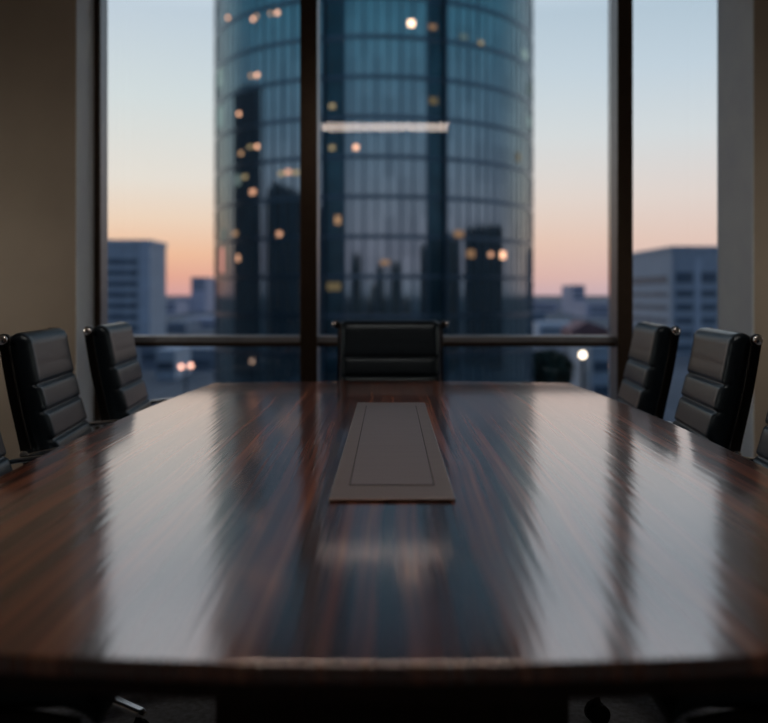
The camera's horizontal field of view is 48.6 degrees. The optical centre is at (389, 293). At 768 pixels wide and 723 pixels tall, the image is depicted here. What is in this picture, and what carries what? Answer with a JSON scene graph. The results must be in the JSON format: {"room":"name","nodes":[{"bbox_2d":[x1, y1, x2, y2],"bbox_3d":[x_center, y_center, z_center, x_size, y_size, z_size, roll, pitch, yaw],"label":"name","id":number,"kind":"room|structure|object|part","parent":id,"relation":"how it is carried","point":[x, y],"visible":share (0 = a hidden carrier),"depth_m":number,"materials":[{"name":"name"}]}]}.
{"room":"conference room","nodes":[
{"label":"conference room","id":0,"kind":"room"},
{"bbox_2d":[35,697,731,722],"bbox_3d":[0.000,1.215,1.425,5.400,0.150,7.250,0,0,0],"label":"floor","id":1,"kind":"structure","parent":0,"point":[159,710],"depth_m":2.32,"materials":[{"name":"grey carpet"}]},
{"bbox_2d":[0,691,117,722],"bbox_3d":[-0.777,0.634,1.641,0.746,1.011,0.735,0,0,0],"label":"chair","id":2,"kind":"object","parent":1,"relation":"on","point":[15,707],"visible":0.1,"depth_m":1.42,"materials":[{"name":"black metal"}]},
{"bbox_3d":[-0.813,0.440,1.408,0.603,0.594,0.013,0,0,0],"label":"rail","id":3,"kind":"part","parent":2,"relation":"part of","materials":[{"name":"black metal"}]},
{"bbox_2d":[0,327,119,464],"bbox_3d":[-0.973,0.634,3.053,0.746,1.010,0.735,0,0,-6],"label":"chair","id":4,"kind":"object","parent":1,"relation":"on","point":[48,412],"visible":0.39,"depth_m":2.84,"materials":[{"name":"black leather"}]},
{"bbox_3d":[-0.985,0.440,2.817,0.603,0.594,0.013,0,0,-6],"label":"rail","id":5,"kind":"part","parent":4,"relation":"part of","materials":[{"name":"black metal"}]},
{"bbox_3d":[-0.995,0.597,2.783,0.410,0.211,0.030,0,0,-6],"label":"armrest","id":6,"kind":"part","parent":4,"relation":"part of","materials":[{"name":"silver metal"}]},
{"bbox_2d":[10,328,91,450],"bbox_3d":[-1.187,0.394,3.050,0.208,0.531,0.486,0,0,-6],"label":"cushion","id":7,"kind":"object","parent":4,"relation":"on","point":[47,409],"depth_m":2.86,"materials":[{"name":"black leather"}]},
{"bbox_3d":[-1.054,0.597,3.350,0.410,0.211,0.030,0,0,-6],"label":"armrest","id":8,"kind":"part","parent":4,"relation":"part of","materials":[{"name":"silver metal"}]},
{"bbox_2d":[0,432,148,722],"bbox_3d":[-0.976,0.634,2.343,0.743,1.011,0.779,0,0,-6],"label":"chair","id":9,"kind":"object","parent":1,"relation":"on","point":[120,704],"visible":0.04,"depth_m":2.44,"materials":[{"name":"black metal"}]},
{"bbox_2d":[0,432,12,476],"bbox_3d":[-1.169,0.394,2.321,0.208,0.531,0.486,0,0,-6],"label":"cushion","id":10,"kind":"object","parent":9,"relation":"on","point":[5,466],"depth_m":2.51,"materials":[{"name":"black leather"}]},
{"bbox_3d":[-1.036,0.597,2.622,0.410,0.211,0.030,0,0,-6],"label":"armrest","id":11,"kind":"part","parent":9,"relation":"part of","materials":[{"name":"silver metal"}]},
{"bbox_3d":[-0.767,1.045,2.234,0.360,0.041,0.042,0,0,32],"label":"leg","id":12,"kind":"part","parent":9,"relation":"part of","materials":[{"name":"silver metal"}]},
{"bbox_2d":[83,322,170,426],"bbox_3d":[-0.934,0.634,3.727,0.746,1.010,0.735,0,0,-5],"label":"chair","id":13,"kind":"object","parent":1,"relation":"on","point":[120,389],"visible":0.4,"depth_m":3.50,"materials":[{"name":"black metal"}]},
{"bbox_3d":[-0.949,0.440,3.492,0.603,0.594,0.013,0,0,-5],"label":"rail","id":14,"kind":"part","parent":13,"relation":"part of","materials":[{"name":"black metal"}]},
{"bbox_2d":[93,322,151,418],"bbox_3d":[-1.147,0.394,3.728,0.208,0.531,0.486,0,0,-5],"label":"cushion","id":15,"kind":"object","parent":13,"relation":"on","point":[120,389],"depth_m":3.51,"materials":[{"name":"black leather"}]},
{"bbox_3d":[-1.009,0.597,4.026,0.410,0.211,0.030,0,0,-5],"label":"armrest","id":16,"kind":"part","parent":13,"relation":"part of","materials":[{"name":"silver metal"}]},
{"bbox_2d":[0,381,767,722],"bbox_3d":[0.004,0.766,2.412,1.744,0.747,2.992,0,0,0],"label":"conference table","id":17,"kind":"object","parent":1,"relation":"on","point":[313,551],"visible":1,"depth_m":1.33,"materials":[{"name":"brown wood"}]},
{"bbox_3d":[0.004,0.397,2.362,0.244,0.005,1.455,0,0,0],"label":"cable plate","id":18,"kind":"part","parent":17,"relation":"part of","materials":[{"name":"brown metal"}]},
{"bbox_3d":[0.004,0.393,2.375,0.172,0.001,1.246,0,0,0],"label":"lid","id":19,"kind":"part","parent":17,"relation":"part of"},
{"bbox_2d":[332,320,448,380],"bbox_3d":[-0.018,0.634,3.874,0.735,1.011,0.746,0,0,0],"label":"chair","id":20,"kind":"object","parent":1,"relation":"on","point":[367,350],"visible":0.33,"depth_m":4.10,"materials":[{"name":"black leather"}]},
{"bbox_3d":[-0.251,0.440,3.910,0.013,0.594,0.603,0,0,0],"label":"rail","id":21,"kind":"part","parent":20,"relation":"part of","materials":[{"name":"black metal"}]},
{"bbox_3d":[0.253,0.440,3.910,0.013,0.594,0.603,0,0,0],"label":"rail","id":22,"kind":"part","parent":20,"relation":"part of","materials":[{"name":"black metal"}]},
{"bbox_2d":[616,322,680,418],"bbox_3d":[0.856,0.634,3.716,0.779,1.011,0.743,0,0,5],"label":"chair","id":23,"kind":"object","parent":1,"relation":"on","point":[648,373],"visible":0.37,"depth_m":3.50,"materials":[{"name":"black leather"}]},
{"bbox_3d":[0.884,0.440,3.492,0.603,0.594,0.013,0,0,5],"label":"rail","id":24,"kind":"part","parent":23,"relation":"part of","materials":[{"name":"black metal"}]},
{"bbox_2d":[584,411,767,722],"bbox_3d":[0.898,0.634,2.319,0.779,1.011,0.743,0,0,5],"label":"chair","id":25,"kind":"object","parent":1,"relation":"on","point":[595,710],"visible":0.07,"depth_m":2.26,"materials":[{"name":"black leather"}]},
{"bbox_2d":[753,411,767,468],"bbox_3d":[1.124,0.394,2.330,0.208,0.531,0.486,0,0,5],"label":"cushion","id":26,"kind":"object","parent":25,"relation":"on","point":[762,449],"depth_m":2.51,"materials":[{"name":"black leather"}]},
{"bbox_2d":[651,692,767,722],"bbox_3d":[0.746,0.634,1.629,0.779,1.011,0.743,0,0,0],"label":"chair","id":27,"kind":"object","parent":1,"relation":"on","point":[748,707],"visible":0.08,"depth_m":1.42,"materials":[{"name":"black leather"}]},
{"bbox_3d":[0.793,0.440,1.408,0.603,0.594,0.013,0,0,0],"label":"rail","id":28,"kind":"part","parent":27,"relation":"part of","materials":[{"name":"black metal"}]},
{"bbox_2d":[670,327,762,455],"bbox_3d":[0.892,0.634,3.036,0.779,1.011,0.743,0,0,5],"label":"chair","id":29,"kind":"object","parent":1,"relation":"on","point":[714,405],"visible":0.33,"depth_m":2.83,"materials":[{"name":"black leather"}]},
{"bbox_3d":[0.920,0.440,2.812,0.603,0.594,0.013,0,0,5],"label":"rail","id":30,"kind":"part","parent":29,"relation":"part of","materials":[{"name":"black metal"}]},
{"bbox_2d":[0,0,767,469],"bbox_3d":[0.000,-0.385,4.750,5.100,3.050,0.600,0,0,0],"label":"wall","id":31,"kind":"structure","parent":0,"point":[38,37],"depth_m":4.45,"materials":[{"name":"beige paint"}]},
{"bbox_2d":[76,0,93,431],"bbox_3d":[-1.642,-0.335,4.694,0.006,2.950,0.483,0,0,0],"label":"trim","id":32,"kind":"structure","parent":31,"relation":"attached to","point":[84,8],"depth_m":4.56,"materials":[{"name":"grey paint"}]},
{"bbox_2d":[94,0,299,430],"bbox_3d":[-1.071,-0.338,4.832,1.136,2.955,0.255,0,0,0],"label":"window","id":33,"kind":"structure","parent":31,"relation":"in","point":[100,6],"depth_m":4.75,"materials":[{"name":"brown metal"}]},
{"bbox_2d":[300,0,319,381],"bbox_3d":[-0.456,-0.335,4.860,0.095,2.950,0.220,0,0,0],"label":"window mullion","id":34,"kind":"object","parent":31,"relation":"attached to","point":[309,9],"depth_m":4.75,"materials":[{"name":"brown metal"}]},
{"bbox_2d":[317,0,615,397],"bbox_3d":[0.432,-0.338,4.860,1.680,2.955,0.200,0,0,0],"label":"window","id":35,"kind":"structure","parent":31,"relation":"in","point":[323,340],"depth_m":4.79,"materials":[{"name":"brown metal"}]},
{"bbox_3d":[0.432,0.682,4.920,1.680,0.796,0.016,0,0,0],"label":"glass pane","id":36,"kind":"part","parent":35,"relation":"part of","materials":[{"name":"clear glass"}]},
{"bbox_2d":[608,0,632,399],"bbox_3d":[1.315,-0.335,4.860,0.086,2.950,0.220,0,0,0],"label":"window mullion","id":37,"kind":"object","parent":31,"relation":"attached to","point":[621,11],"depth_m":4.75,"materials":[{"name":"brown metal"}]},
{"bbox_2d":[718,2,718,328],"bbox_3d":[1.629,-0.338,4.860,0.542,2.955,0.200,0,0,0],"label":"window","id":38,"kind":"structure","parent":31,"relation":"in","point":[718,2],"depth_m":4.92,"materials":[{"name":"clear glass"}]},
{"bbox_2d":[717,0,753,457],"bbox_3d":[1.903,-0.335,4.694,0.006,2.950,0.483,0,0,0],"label":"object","id":39,"kind":"structure","parent":31,"relation":"attached to","point":[735,124],"depth_m":4.67,"materials":[{"name":"grey paint"}]},
{"label":"outside","id":40,"kind":"structure","parent":0,"visible":0},
{"bbox_2d":[136,295,689,422],"bbox_3d":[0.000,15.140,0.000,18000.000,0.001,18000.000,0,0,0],"label":"ground","id":41,"kind":"structure","parent":40,"point":[156,389],"depth_m":166.05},
{"bbox_2d":[108,239,166,334],"bbox_3d":[-90.000,-1.210,271.500,32.600,32.700,19.600,0,0,0],"label":"office block","id":42,"kind":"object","parent":41,"relation":"on","point":[136,268],"visible":0.37,"depth_m":261.99,"materials":[{"name":"grey concrete"}]},
{"bbox_2d":[140,347,165,367],"bbox_3d":[-48.897,12.614,184.000,5.447,5.052,18.300,0,0,0],"label":"building","id":43,"kind":"structure","parent":41,"relation":"on","point":[147,354],"depth_m":174.99,"materials":[{"name":"stone"}]},
{"bbox_2d":[155,347,191,379],"bbox_3d":[-39.618,12.511,156.000,3.653,5.258,12.300,0,0,0],"label":"building","id":44,"kind":"structure","parent":41,"relation":"on","point":[168,359],"depth_m":150.01,"materials":[{"name":"grey concrete"}]},
{"bbox_2d":[166,301,188,313],"bbox_3d":[-165.647,10.205,660.000,9.335,9.869,40.300,0,0,0],"label":"building","id":45,"kind":"structure","parent":41,"relation":"on","point":[172,307],"depth_m":644.49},
{"bbox_2d":[175,298,190,310],"bbox_3d":[-184.635,9.358,780.000,15.500,11.564,40.300,0,0,0],"label":"building","id":46,"kind":"structure","parent":41,"relation":"on","point":[176,299],"depth_m":759.96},
{"bbox_2d":[166,320,200,332],"bbox_3d":[-83.082,13.005,342.500,8.065,4.269,25.300,0,0,0],"label":"building","id":47,"kind":"structure","parent":41,"relation":"on","point":[180,326],"depth_m":329.98,"materials":[{"name":"stone"}]},
{"bbox_2d":[179,363,192,392],"bbox_3d":[-21.600,11.240,90.000,1.480,7.800,0.480,0,0,0],"label":"street lamp","id":48,"kind":"object","parent":41,"relation":"on","point":[190,365],"visible":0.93,"depth_m":89.93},
{"bbox_2d":[186,317,214,327],"bbox_3d":[-84.494,12.935,392.500,13.712,4.411,25.300,0,0,0],"label":"building","id":49,"kind":"structure","parent":41,"relation":"on","point":[206,322],"depth_m":379.99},
{"bbox_2d":[191,277,214,311],"bbox_3d":[-157.912,0.570,720.000,12.241,29.140,40.300,0,0,0],"label":"building","id":50,"kind":"structure","parent":41,"relation":"on","point":[202,288],"depth_m":699.93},
{"bbox_2d":[191,347,214,369],"bbox_3d":[-39.800,13.070,179.000,9.500,4.140,18.300,0,0,0],"label":"building","id":51,"kind":"structure","parent":41,"relation":"on","point":[202,358],"depth_m":169.98,"materials":[{"name":"stone"}]},
{"bbox_2d":[214,0,532,382],"bbox_3d":[-1.900,-23.860,104.000,39.040,78.000,39.040,0,0,0],"label":"glass tower","id":52,"kind":"structure","parent":41,"relation":"on","point":[426,106],"depth_m":87.22,"materials":[{"name":"glass"}]},
{"bbox_2d":[533,311,544,321],"bbox_3d":[69.412,11.805,412.500,7.359,6.669,25.300,0,0,0],"label":"building","id":53,"kind":"structure","parent":41,"relation":"on","point":[538,316],"depth_m":399.98,"materials":[{"name":"stone"}]},
{"bbox_2d":[533,350,554,382],"bbox_3d":[19.984,11.332,114.901,4.463,7.616,4.528,0,0,0],"label":"street tree","id":54,"kind":"object","parent":41,"relation":"on","point":[543,370],"visible":0.6,"depth_m":113.76,"materials":[{"name":"green plant"}]},
{"bbox_2d":[533,302,555,311],"bbox_3d":[123.941,10.864,720.000,25.829,8.552,40.300,0,0,0],"label":"building","id":55,"kind":"structure","parent":41,"relation":"on","point":[537,306],"depth_m":699.93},
{"bbox_2d":[542,348,558,357],"bbox_3d":[30.148,12.687,160.069,5.859,4.905,5.789,0,0,0],"label":"street tree","id":56,"kind":"object","parent":41,"relation":"on","point":[551,352],"visible":0.27,"depth_m":159.18,"materials":[{"name":"green plant"}]},
{"bbox_2d":[533,322,569,334],"bbox_3d":[58.941,12.688,307.500,13.712,4.905,15.300,0,0,0],"label":"building","id":57,"kind":"structure","parent":41,"relation":"on","point":[539,328],"depth_m":300.01,"materials":[{"name":"grey concrete"}]},
{"bbox_2d":[551,351,575,383],"bbox_3d":[24.769,11.684,123.124,4.195,6.913,4.324,0,0,0],"label":"street tree","id":58,"kind":"object","parent":41,"relation":"on","point":[562,366],"visible":0.81,"depth_m":121.96,"materials":[{"name":"green plant"}]},
{"bbox_2d":[559,347,569,357],"bbox_3d":[30.812,11.541,142.000,2.841,7.199,14.300,0,0,0],"label":"building","id":59,"kind":"structure","parent":41,"relation":"on","point":[562,349],"depth_m":143.07,"materials":[{"name":"stone"}]},
{"bbox_2d":[562,285,584,313],"bbox_3d":[142.118,4.182,660.000,9.712,21.916,40.300,0,0,0],"label":"building","id":60,"kind":"structure","parent":41,"relation":"on","point":[570,294],"depth_m":643.55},
{"bbox_2d":[580,352,585,388],"bbox_3d":[17.000,10.125,75.000,0.540,10.030,0.540,0,0,0],"label":"street lamp","id":61,"kind":"object","parent":41,"relation":"on","point":[582,354],"visible":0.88,"depth_m":74.90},
{"bbox_2d":[560,319,607,334],"bbox_3d":[59.412,11.541,257.800,12.565,7.199,16.400,0,0,0],"label":"gabled building","id":62,"kind":"structure","parent":41,"relation":"on","point":[576,327],"depth_m":250.00,"materials":[{"name":"red brick"}]},
{"bbox_2d":[570,347,607,396],"bbox_3d":[30.264,11.179,125.000,5.020,7.921,14.300,0,0,0],"label":"building","id":63,"kind":"structure","parent":41,"relation":"on","point":[596,358],"depth_m":118.00,"materials":[{"name":"grey concrete"}]},
{"bbox_2d":[573,302,607,316],"bbox_3d":[146.918,10.535,580.000,35.876,9.211,40.300,0,0,0],"label":"building","id":64,"kind":"structure","parent":41,"relation":"on","point":[584,309],"depth_m":559.95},
{"bbox_2d":[633,246,716,354],"bbox_3d":[96.275,1.590,232.875,52.450,27.100,42.650,0,0,0],"label":"office block","id":65,"kind":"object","parent":41,"relation":"on","point":[673,285],"visible":0.38,"depth_m":212.01,"materials":[{"name":"grey concrete"}]}
]}

